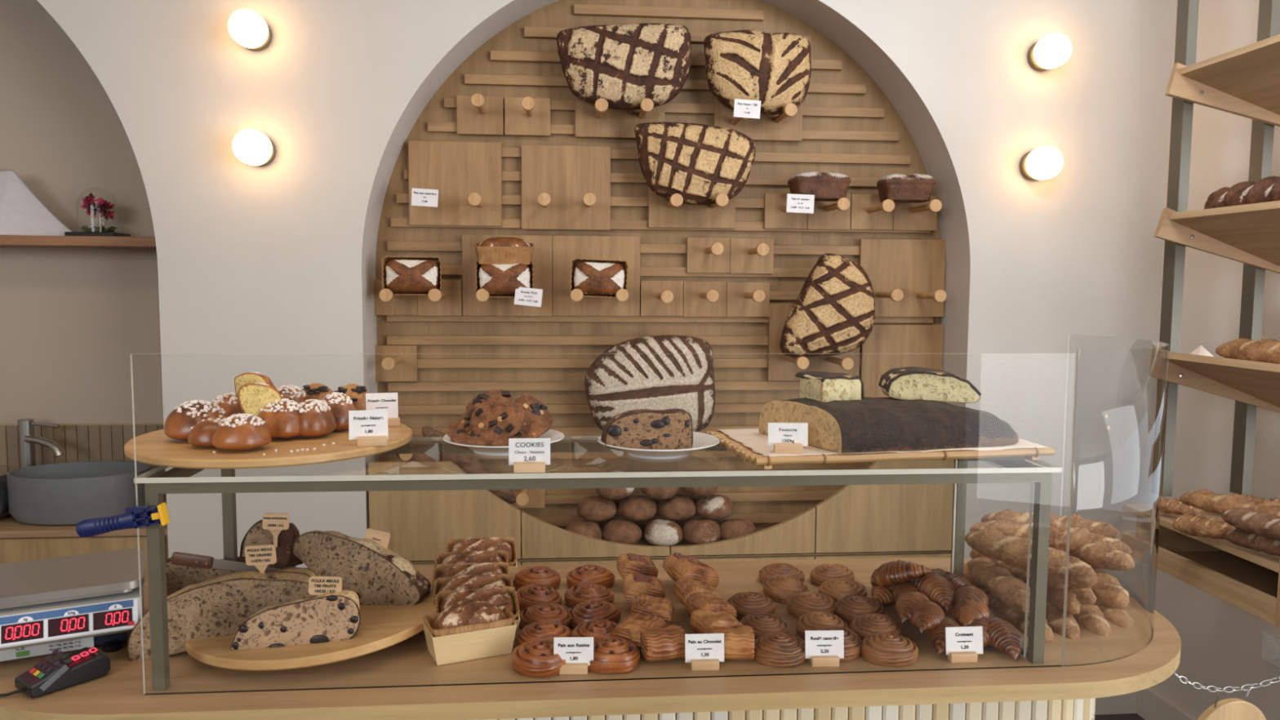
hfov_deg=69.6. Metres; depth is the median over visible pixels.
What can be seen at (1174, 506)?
baguette
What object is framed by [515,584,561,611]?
roll
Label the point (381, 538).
sign
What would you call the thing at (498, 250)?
loaf
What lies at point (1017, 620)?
baguette
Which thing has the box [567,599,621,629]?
roll
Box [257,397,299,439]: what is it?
brioche
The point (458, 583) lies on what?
loaf
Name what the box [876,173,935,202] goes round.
loaf
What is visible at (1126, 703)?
baseboard
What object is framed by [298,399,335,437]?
brioche
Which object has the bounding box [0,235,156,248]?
niche shelf
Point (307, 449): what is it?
sugar
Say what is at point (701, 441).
dinner plate
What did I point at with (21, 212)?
cloth
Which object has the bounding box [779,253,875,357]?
loaf
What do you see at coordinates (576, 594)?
roll
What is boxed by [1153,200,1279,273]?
shelf
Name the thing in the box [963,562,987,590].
baguette
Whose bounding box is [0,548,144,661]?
scale
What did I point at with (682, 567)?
pastry
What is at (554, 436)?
dinner plate
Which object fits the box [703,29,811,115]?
loaf
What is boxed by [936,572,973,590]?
croissant
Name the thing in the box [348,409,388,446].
price card
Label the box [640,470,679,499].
bun
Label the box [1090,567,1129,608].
baguette
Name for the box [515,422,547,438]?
cookie
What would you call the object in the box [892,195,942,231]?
board
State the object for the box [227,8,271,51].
wall lamp
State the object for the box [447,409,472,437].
cookie
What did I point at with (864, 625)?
cinnamon roll
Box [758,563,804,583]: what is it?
cinnamon roll
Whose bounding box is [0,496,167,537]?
countertop
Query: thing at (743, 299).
board
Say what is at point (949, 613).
croissant
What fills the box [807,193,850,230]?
board
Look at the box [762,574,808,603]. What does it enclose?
cinnamon roll
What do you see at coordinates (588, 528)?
bun
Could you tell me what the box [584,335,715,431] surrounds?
loaf
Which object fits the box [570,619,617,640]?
roll
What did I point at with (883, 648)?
cinnamon roll
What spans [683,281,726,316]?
board
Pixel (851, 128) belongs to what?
wall panel
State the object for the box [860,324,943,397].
board
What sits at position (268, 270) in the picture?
wall
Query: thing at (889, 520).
base cabinet
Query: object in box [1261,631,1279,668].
wall switch
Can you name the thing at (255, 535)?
loaf
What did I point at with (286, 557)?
loaf
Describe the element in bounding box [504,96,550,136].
board
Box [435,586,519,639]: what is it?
loaf
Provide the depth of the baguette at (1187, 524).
2.35 m
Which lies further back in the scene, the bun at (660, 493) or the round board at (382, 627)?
the bun at (660, 493)
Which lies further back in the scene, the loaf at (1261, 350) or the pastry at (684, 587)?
the loaf at (1261, 350)
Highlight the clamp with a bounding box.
[75,502,169,537]
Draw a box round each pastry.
[611,612,667,651]
[616,552,657,579]
[622,573,665,604]
[629,593,674,626]
[640,624,687,662]
[662,552,697,581]
[671,558,719,588]
[673,577,721,606]
[684,591,736,618]
[689,608,743,633]
[708,625,755,660]
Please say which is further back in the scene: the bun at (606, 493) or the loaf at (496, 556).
the bun at (606, 493)
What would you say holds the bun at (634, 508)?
on the bun at (622, 531)
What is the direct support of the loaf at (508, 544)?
on the countertop at (1066, 692)
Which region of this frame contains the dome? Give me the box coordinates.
[64,186,130,236]
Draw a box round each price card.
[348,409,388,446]
[365,392,399,426]
[411,187,438,207]
[508,438,550,472]
[514,286,542,306]
[553,636,593,674]
[684,633,724,671]
[733,98,760,119]
[768,422,808,453]
[786,193,814,213]
[804,630,844,666]
[945,626,982,662]
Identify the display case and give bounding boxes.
[133,435,1062,691]
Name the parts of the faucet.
spout, lever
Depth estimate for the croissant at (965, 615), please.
1.57 m
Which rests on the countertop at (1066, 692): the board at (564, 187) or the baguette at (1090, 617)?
the baguette at (1090, 617)
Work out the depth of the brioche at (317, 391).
1.68 m
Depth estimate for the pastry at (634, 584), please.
1.68 m
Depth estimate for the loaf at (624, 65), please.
3.16 m
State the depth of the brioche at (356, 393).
1.71 m
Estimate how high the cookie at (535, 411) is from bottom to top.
0.061 m
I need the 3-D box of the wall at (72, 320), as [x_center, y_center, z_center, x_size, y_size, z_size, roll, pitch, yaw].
[-3.120,-0.208,3.538,3.200,3.010,0.100,0,5,-5]
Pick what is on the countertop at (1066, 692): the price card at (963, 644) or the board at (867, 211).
the price card at (963, 644)
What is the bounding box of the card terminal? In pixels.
[14,647,110,697]
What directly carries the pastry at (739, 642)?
on the countertop at (1066, 692)
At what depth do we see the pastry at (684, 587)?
1.66 m
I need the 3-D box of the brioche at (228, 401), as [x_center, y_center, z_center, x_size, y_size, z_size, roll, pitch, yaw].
[-0.730,0.089,1.642,0.080,0.062,0.072,0,5,-5]
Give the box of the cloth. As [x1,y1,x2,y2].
[0,169,71,235]
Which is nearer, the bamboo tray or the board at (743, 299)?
the bamboo tray
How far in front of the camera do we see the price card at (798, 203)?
3.22 m
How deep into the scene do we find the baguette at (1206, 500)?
2.39 m
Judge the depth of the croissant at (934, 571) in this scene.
1.81 m
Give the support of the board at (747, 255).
attached to the wall panel
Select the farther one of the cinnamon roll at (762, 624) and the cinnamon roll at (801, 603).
the cinnamon roll at (801, 603)
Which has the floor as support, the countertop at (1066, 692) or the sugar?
the countertop at (1066, 692)
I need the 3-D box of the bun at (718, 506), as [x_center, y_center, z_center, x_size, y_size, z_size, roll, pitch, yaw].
[0.274,0.544,3.418,0.144,0.087,0.146,3,5,29]
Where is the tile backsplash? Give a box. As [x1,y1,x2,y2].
[0,422,166,496]
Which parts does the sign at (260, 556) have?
stem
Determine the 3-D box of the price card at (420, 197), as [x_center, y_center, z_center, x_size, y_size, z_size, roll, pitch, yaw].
[-0.727,-0.549,3.108,0.091,0.062,0.002,0,5,-5]
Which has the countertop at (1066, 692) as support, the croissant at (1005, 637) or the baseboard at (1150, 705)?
the croissant at (1005, 637)
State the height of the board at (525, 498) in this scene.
0.136 m
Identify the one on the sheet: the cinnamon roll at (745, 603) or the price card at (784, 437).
the price card at (784, 437)
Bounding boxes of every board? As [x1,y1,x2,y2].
[124,423,412,469]
[184,579,435,671]
[373,280,417,315]
[374,345,417,382]
[388,441,437,462]
[408,140,502,226]
[417,280,462,315]
[456,93,503,135]
[462,235,552,315]
[500,471,544,507]
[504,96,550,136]
[521,144,610,230]
[552,235,639,315]
[575,97,665,138]
[640,280,683,315]
[648,186,735,228]
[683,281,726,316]
[686,237,730,272]
[713,97,802,141]
[726,282,769,316]
[729,238,773,273]
[764,193,807,229]
[767,302,859,381]
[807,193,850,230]
[849,194,894,230]
[859,238,946,316]
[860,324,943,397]
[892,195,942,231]
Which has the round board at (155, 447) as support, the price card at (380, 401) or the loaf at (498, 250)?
the price card at (380, 401)
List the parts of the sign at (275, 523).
stem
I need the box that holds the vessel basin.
[6,461,150,524]
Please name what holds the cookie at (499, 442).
on the dinner plate at (554, 436)
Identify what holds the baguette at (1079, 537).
on the baguette at (1102, 554)
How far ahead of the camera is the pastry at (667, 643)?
1.47 m
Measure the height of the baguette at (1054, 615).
0.059 m
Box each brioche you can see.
[164,400,227,440]
[187,417,221,447]
[211,392,238,417]
[211,413,271,450]
[232,400,242,414]
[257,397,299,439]
[276,384,307,404]
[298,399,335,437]
[302,382,333,399]
[320,391,356,431]
[333,383,368,410]
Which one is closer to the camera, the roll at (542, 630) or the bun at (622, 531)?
the roll at (542, 630)
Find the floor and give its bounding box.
[1094,713,1144,719]
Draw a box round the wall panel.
[375,0,941,537]
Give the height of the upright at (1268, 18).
2.014 m
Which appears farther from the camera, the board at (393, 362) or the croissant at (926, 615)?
the board at (393, 362)
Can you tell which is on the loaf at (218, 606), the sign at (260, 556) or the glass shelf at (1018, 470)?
the sign at (260, 556)
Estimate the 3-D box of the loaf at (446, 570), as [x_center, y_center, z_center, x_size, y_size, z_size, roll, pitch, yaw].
[-0.310,0.419,1.693,0.139,0.091,0.092,0,5,-10]
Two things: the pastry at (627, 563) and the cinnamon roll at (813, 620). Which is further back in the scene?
the pastry at (627, 563)
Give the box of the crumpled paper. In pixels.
[1190,345,1213,356]
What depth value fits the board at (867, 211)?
3.46 m
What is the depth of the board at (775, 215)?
3.43 m
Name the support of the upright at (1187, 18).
attached to the ceiling
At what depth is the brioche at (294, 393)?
1.66 m
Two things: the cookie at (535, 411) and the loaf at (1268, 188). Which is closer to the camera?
the cookie at (535, 411)
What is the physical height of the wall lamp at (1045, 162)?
0.112 m
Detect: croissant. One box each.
[870,560,933,586]
[871,585,894,604]
[892,580,919,603]
[894,590,929,623]
[910,600,945,633]
[912,568,948,581]
[913,573,955,611]
[924,616,961,656]
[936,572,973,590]
[939,603,959,623]
[953,584,988,609]
[953,600,990,626]
[959,616,990,647]
[986,617,1023,660]
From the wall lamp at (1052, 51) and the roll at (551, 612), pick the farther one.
the wall lamp at (1052, 51)
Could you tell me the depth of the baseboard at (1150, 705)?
3.37 m
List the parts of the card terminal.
grey panel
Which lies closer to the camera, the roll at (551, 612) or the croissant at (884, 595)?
the roll at (551, 612)
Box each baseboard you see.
[1094,691,1137,715]
[1136,687,1195,719]
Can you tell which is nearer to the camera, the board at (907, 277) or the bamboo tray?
the bamboo tray
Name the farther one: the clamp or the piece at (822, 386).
the piece at (822, 386)
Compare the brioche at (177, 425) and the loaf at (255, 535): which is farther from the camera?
the loaf at (255, 535)
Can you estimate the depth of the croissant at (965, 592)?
1.61 m
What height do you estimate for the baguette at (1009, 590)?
0.060 m
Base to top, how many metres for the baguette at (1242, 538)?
0.056 m
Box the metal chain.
[1173,672,1279,693]
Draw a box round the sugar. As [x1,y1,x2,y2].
[213,442,335,455]
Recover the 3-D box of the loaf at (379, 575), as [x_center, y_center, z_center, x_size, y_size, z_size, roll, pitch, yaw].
[-0.492,0.382,1.666,0.249,0.153,0.136,1,5,9]
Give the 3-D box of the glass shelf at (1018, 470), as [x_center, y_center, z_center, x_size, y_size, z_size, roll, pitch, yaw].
[-0.047,0.159,1.549,1.395,0.008,0.334,0,5,-5]
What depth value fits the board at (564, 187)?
3.35 m
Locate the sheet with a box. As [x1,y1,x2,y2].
[717,428,1047,456]
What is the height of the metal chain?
0.075 m
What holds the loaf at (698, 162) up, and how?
on the board at (662, 212)
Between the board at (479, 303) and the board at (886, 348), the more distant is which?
the board at (886, 348)
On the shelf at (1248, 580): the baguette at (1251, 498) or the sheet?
the baguette at (1251, 498)
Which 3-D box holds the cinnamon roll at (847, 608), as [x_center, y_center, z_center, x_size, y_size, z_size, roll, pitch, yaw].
[0.399,0.451,1.681,0.089,0.037,0.094,4,6,36]
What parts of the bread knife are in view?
handle, blade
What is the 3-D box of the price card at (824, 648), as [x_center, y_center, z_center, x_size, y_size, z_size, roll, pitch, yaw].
[0.295,0.460,1.466,0.062,0.054,0.016,0,5,-2]
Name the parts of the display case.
glass, rail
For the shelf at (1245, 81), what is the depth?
2.52 m
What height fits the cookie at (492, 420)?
0.070 m
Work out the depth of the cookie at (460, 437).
1.50 m
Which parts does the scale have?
rating plate, display frame, platter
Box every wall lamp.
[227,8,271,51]
[232,128,275,166]
[1019,146,1063,180]
[1026,33,1071,71]
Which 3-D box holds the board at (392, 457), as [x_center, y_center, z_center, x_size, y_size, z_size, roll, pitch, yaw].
[-0.828,0.361,3.291,0.174,0.133,0.219,0,5,-5]
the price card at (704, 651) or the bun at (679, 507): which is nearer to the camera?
the price card at (704, 651)
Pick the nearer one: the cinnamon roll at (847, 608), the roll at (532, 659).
the roll at (532, 659)
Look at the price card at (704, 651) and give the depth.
1.45 m
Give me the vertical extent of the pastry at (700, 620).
0.052 m
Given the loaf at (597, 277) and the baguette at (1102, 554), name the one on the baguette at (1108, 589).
the baguette at (1102, 554)
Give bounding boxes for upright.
[1151,0,1199,496]
[1229,0,1279,495]
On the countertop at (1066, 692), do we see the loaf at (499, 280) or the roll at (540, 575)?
the roll at (540, 575)
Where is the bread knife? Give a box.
[171,551,280,573]
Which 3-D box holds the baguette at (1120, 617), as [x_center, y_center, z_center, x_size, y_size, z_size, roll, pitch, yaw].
[0.885,0.471,1.767,0.057,0.056,0.265,1,5,6]
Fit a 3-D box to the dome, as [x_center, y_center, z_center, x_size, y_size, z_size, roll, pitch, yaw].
[-2.008,-0.546,3.405,0.168,0.184,0.140,0,5,-5]
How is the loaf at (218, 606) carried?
on the round board at (382, 627)
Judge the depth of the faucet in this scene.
3.45 m
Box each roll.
[511,640,565,677]
[513,565,560,590]
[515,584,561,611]
[515,621,571,646]
[519,603,571,629]
[564,582,614,607]
[565,564,614,587]
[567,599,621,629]
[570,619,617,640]
[587,637,639,673]
[727,591,775,619]
[738,613,788,639]
[754,632,807,667]
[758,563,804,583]
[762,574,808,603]
[786,591,835,617]
[795,611,848,639]
[809,563,854,586]
[816,626,862,661]
[817,577,866,602]
[835,595,884,623]
[848,613,902,640]
[860,631,918,666]
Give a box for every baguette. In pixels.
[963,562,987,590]
[964,529,1097,588]
[967,557,1030,617]
[969,519,1132,555]
[969,548,1096,604]
[980,508,1119,537]
[984,590,1053,642]
[1045,601,1079,639]
[1046,585,1080,613]
[1069,540,1134,571]
[1072,604,1111,636]
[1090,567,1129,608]
[1093,598,1133,627]
[1153,497,1199,515]
[1172,513,1234,539]
[1178,488,1279,518]
[1221,507,1279,540]
[1223,528,1279,555]
[1245,493,1279,503]
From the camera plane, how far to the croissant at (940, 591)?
1.65 m
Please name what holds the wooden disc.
hanging from the metal chain
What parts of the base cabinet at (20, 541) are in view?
door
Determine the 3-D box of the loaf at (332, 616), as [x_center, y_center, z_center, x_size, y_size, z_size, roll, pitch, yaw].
[-0.542,0.412,1.470,0.197,0.090,0.075,0,5,-7]
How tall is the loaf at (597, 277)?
0.138 m
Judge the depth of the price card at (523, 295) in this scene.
3.17 m
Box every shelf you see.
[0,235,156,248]
[133,435,1062,483]
[1120,503,1279,627]
[1148,345,1279,413]
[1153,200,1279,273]
[1164,34,1279,126]
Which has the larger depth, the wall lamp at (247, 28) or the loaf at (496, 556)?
the wall lamp at (247, 28)
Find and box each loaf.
[127,570,317,661]
[165,555,245,595]
[230,590,361,649]
[240,519,274,567]
[274,522,302,568]
[277,566,316,577]
[293,530,431,605]
[381,256,441,295]
[422,600,516,665]
[432,561,510,591]
[432,573,513,606]
[433,549,508,568]
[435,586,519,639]
[445,536,517,582]
[474,236,533,264]
[475,259,533,297]
[555,22,691,110]
[569,257,628,297]
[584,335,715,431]
[634,121,755,204]
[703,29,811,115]
[759,396,1018,453]
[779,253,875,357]
[787,171,850,201]
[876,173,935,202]
[1204,176,1279,208]
[1215,338,1279,364]
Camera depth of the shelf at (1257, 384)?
2.57 m
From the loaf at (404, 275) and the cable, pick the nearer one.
the cable
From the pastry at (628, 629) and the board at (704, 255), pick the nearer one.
the pastry at (628, 629)
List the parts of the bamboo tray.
rod, rod, rod, rod, rod, rod, rod, rod, rod, rod, rod, rod, rod, rod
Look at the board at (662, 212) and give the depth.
3.40 m
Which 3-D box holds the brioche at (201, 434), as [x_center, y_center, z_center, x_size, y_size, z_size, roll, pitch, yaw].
[-0.674,0.114,1.451,0.072,0.046,0.067,0,5,-5]
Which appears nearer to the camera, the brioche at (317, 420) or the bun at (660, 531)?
the brioche at (317, 420)
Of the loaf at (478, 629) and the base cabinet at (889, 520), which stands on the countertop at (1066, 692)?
the loaf at (478, 629)
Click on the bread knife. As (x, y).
(186, 559)
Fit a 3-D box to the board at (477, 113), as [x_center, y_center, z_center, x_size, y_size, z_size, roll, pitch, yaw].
[-0.567,-0.872,3.211,0.165,0.136,0.219,0,5,-5]
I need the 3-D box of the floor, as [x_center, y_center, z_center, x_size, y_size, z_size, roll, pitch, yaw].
[0.528,1.598,0.860,10.000,0.100,6.550,0,5,-5]
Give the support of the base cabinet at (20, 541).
on the floor
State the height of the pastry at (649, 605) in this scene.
0.051 m
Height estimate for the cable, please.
0.012 m
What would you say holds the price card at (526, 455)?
on the display case
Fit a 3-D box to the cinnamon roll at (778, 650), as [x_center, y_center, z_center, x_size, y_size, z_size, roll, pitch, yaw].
[0.227,0.465,1.496,0.092,0.037,0.090,3,6,31]
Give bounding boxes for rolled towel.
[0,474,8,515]
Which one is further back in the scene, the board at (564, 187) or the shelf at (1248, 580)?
the board at (564, 187)
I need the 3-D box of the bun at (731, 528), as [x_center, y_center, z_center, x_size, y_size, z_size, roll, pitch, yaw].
[0.358,0.631,3.398,0.143,0.094,0.144,-2,5,-24]
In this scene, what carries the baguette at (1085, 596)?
on the baguette at (1055, 594)
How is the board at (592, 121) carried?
attached to the wall panel
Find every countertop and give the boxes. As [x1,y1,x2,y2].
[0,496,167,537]
[0,557,1181,719]
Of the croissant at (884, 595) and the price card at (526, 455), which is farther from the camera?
the croissant at (884, 595)
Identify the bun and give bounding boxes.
[564,520,602,539]
[577,495,616,521]
[595,470,635,499]
[602,518,641,544]
[617,494,657,520]
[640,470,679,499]
[644,518,683,546]
[657,493,695,519]
[680,470,717,497]
[681,518,720,544]
[694,494,733,519]
[719,518,755,540]
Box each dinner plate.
[442,429,564,455]
[597,431,719,459]
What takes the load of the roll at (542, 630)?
on the countertop at (1066, 692)
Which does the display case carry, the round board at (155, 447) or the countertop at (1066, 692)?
the round board at (155, 447)
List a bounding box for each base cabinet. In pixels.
[0,496,168,582]
[368,459,954,567]
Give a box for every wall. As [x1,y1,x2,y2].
[0,0,163,423]
[36,0,1175,592]
[1148,0,1279,719]
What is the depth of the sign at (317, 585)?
1.46 m
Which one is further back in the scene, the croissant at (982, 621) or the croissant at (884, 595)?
the croissant at (884, 595)
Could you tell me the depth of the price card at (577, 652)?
1.44 m
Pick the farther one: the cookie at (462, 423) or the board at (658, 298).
the board at (658, 298)
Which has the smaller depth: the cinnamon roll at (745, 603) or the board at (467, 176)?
the cinnamon roll at (745, 603)
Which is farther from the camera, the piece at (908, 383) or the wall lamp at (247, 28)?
the wall lamp at (247, 28)
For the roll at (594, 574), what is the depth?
1.83 m
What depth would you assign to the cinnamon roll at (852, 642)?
1.50 m
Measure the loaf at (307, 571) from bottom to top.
0.052 m
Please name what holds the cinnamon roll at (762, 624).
on the countertop at (1066, 692)
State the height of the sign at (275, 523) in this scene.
0.062 m
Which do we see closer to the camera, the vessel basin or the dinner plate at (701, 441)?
the dinner plate at (701, 441)
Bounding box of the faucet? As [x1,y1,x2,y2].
[17,417,64,468]
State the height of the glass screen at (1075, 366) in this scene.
0.501 m
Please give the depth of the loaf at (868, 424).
1.47 m
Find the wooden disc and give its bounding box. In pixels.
[1197,686,1266,719]
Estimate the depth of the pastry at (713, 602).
1.60 m
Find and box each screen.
[130,353,1076,694]
[1060,334,1168,666]
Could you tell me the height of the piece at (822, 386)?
0.056 m
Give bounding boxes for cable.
[0,688,22,697]
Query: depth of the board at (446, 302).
3.35 m
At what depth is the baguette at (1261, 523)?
2.20 m
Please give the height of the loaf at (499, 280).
0.133 m
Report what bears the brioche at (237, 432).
on the round board at (155, 447)
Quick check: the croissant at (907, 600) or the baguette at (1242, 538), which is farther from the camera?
the baguette at (1242, 538)
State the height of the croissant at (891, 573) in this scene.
0.074 m
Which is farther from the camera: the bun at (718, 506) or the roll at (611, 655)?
the bun at (718, 506)
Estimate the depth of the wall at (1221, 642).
3.09 m
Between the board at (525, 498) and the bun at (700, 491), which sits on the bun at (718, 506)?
the bun at (700, 491)
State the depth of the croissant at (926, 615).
1.55 m
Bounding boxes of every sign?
[244,544,276,573]
[262,513,288,546]
[308,576,342,595]
[364,528,390,549]
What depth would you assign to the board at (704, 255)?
3.42 m
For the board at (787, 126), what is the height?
0.151 m
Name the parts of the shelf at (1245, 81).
panel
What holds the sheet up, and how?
on the bamboo tray
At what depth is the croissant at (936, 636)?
1.52 m
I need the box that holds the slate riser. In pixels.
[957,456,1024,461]
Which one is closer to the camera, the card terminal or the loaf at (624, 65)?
the card terminal
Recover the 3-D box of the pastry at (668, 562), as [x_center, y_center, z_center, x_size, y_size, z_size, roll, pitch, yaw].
[0.088,0.416,1.839,0.077,0.054,0.075,0,5,-10]
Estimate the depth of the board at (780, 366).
3.47 m
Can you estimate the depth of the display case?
1.41 m
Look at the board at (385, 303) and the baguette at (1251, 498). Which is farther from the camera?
the board at (385, 303)
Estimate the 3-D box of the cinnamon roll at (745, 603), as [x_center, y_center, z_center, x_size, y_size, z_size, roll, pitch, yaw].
[0.204,0.448,1.699,0.090,0.038,0.093,3,5,28]
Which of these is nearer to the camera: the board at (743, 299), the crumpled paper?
the crumpled paper
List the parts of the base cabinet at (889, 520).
panel, door, door, panel, panel, door, door, panel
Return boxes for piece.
[795,371,864,402]
[878,366,981,403]
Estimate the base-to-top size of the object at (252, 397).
0.058 m
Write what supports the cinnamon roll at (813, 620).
on the countertop at (1066, 692)
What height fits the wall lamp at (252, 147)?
0.112 m
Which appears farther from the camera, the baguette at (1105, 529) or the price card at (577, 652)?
the baguette at (1105, 529)
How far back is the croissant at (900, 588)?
1.70 m
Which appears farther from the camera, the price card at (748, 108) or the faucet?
the faucet
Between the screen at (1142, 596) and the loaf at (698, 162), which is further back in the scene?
the loaf at (698, 162)
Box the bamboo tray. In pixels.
[705,430,1054,469]
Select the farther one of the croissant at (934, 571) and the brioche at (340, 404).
the croissant at (934, 571)
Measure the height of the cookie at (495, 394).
0.036 m
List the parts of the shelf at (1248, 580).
panel, rail, panel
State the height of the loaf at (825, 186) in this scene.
0.100 m
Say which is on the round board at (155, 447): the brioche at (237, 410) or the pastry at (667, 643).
the brioche at (237, 410)
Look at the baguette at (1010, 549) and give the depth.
1.69 m
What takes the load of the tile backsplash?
attached to the wall at (72, 320)
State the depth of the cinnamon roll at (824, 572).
1.86 m
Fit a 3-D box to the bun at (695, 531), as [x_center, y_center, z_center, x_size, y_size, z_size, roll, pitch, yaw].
[0.227,0.631,3.388,0.145,0.093,0.144,5,6,41]
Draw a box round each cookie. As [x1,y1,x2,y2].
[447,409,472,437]
[450,429,489,448]
[466,389,514,411]
[469,400,524,446]
[487,431,535,446]
[513,394,552,431]
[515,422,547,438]
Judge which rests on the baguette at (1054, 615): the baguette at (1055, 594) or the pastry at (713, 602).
the baguette at (1055, 594)
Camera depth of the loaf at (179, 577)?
1.63 m
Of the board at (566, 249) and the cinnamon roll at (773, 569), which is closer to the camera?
the cinnamon roll at (773, 569)
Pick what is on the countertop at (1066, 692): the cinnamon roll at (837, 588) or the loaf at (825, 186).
the cinnamon roll at (837, 588)

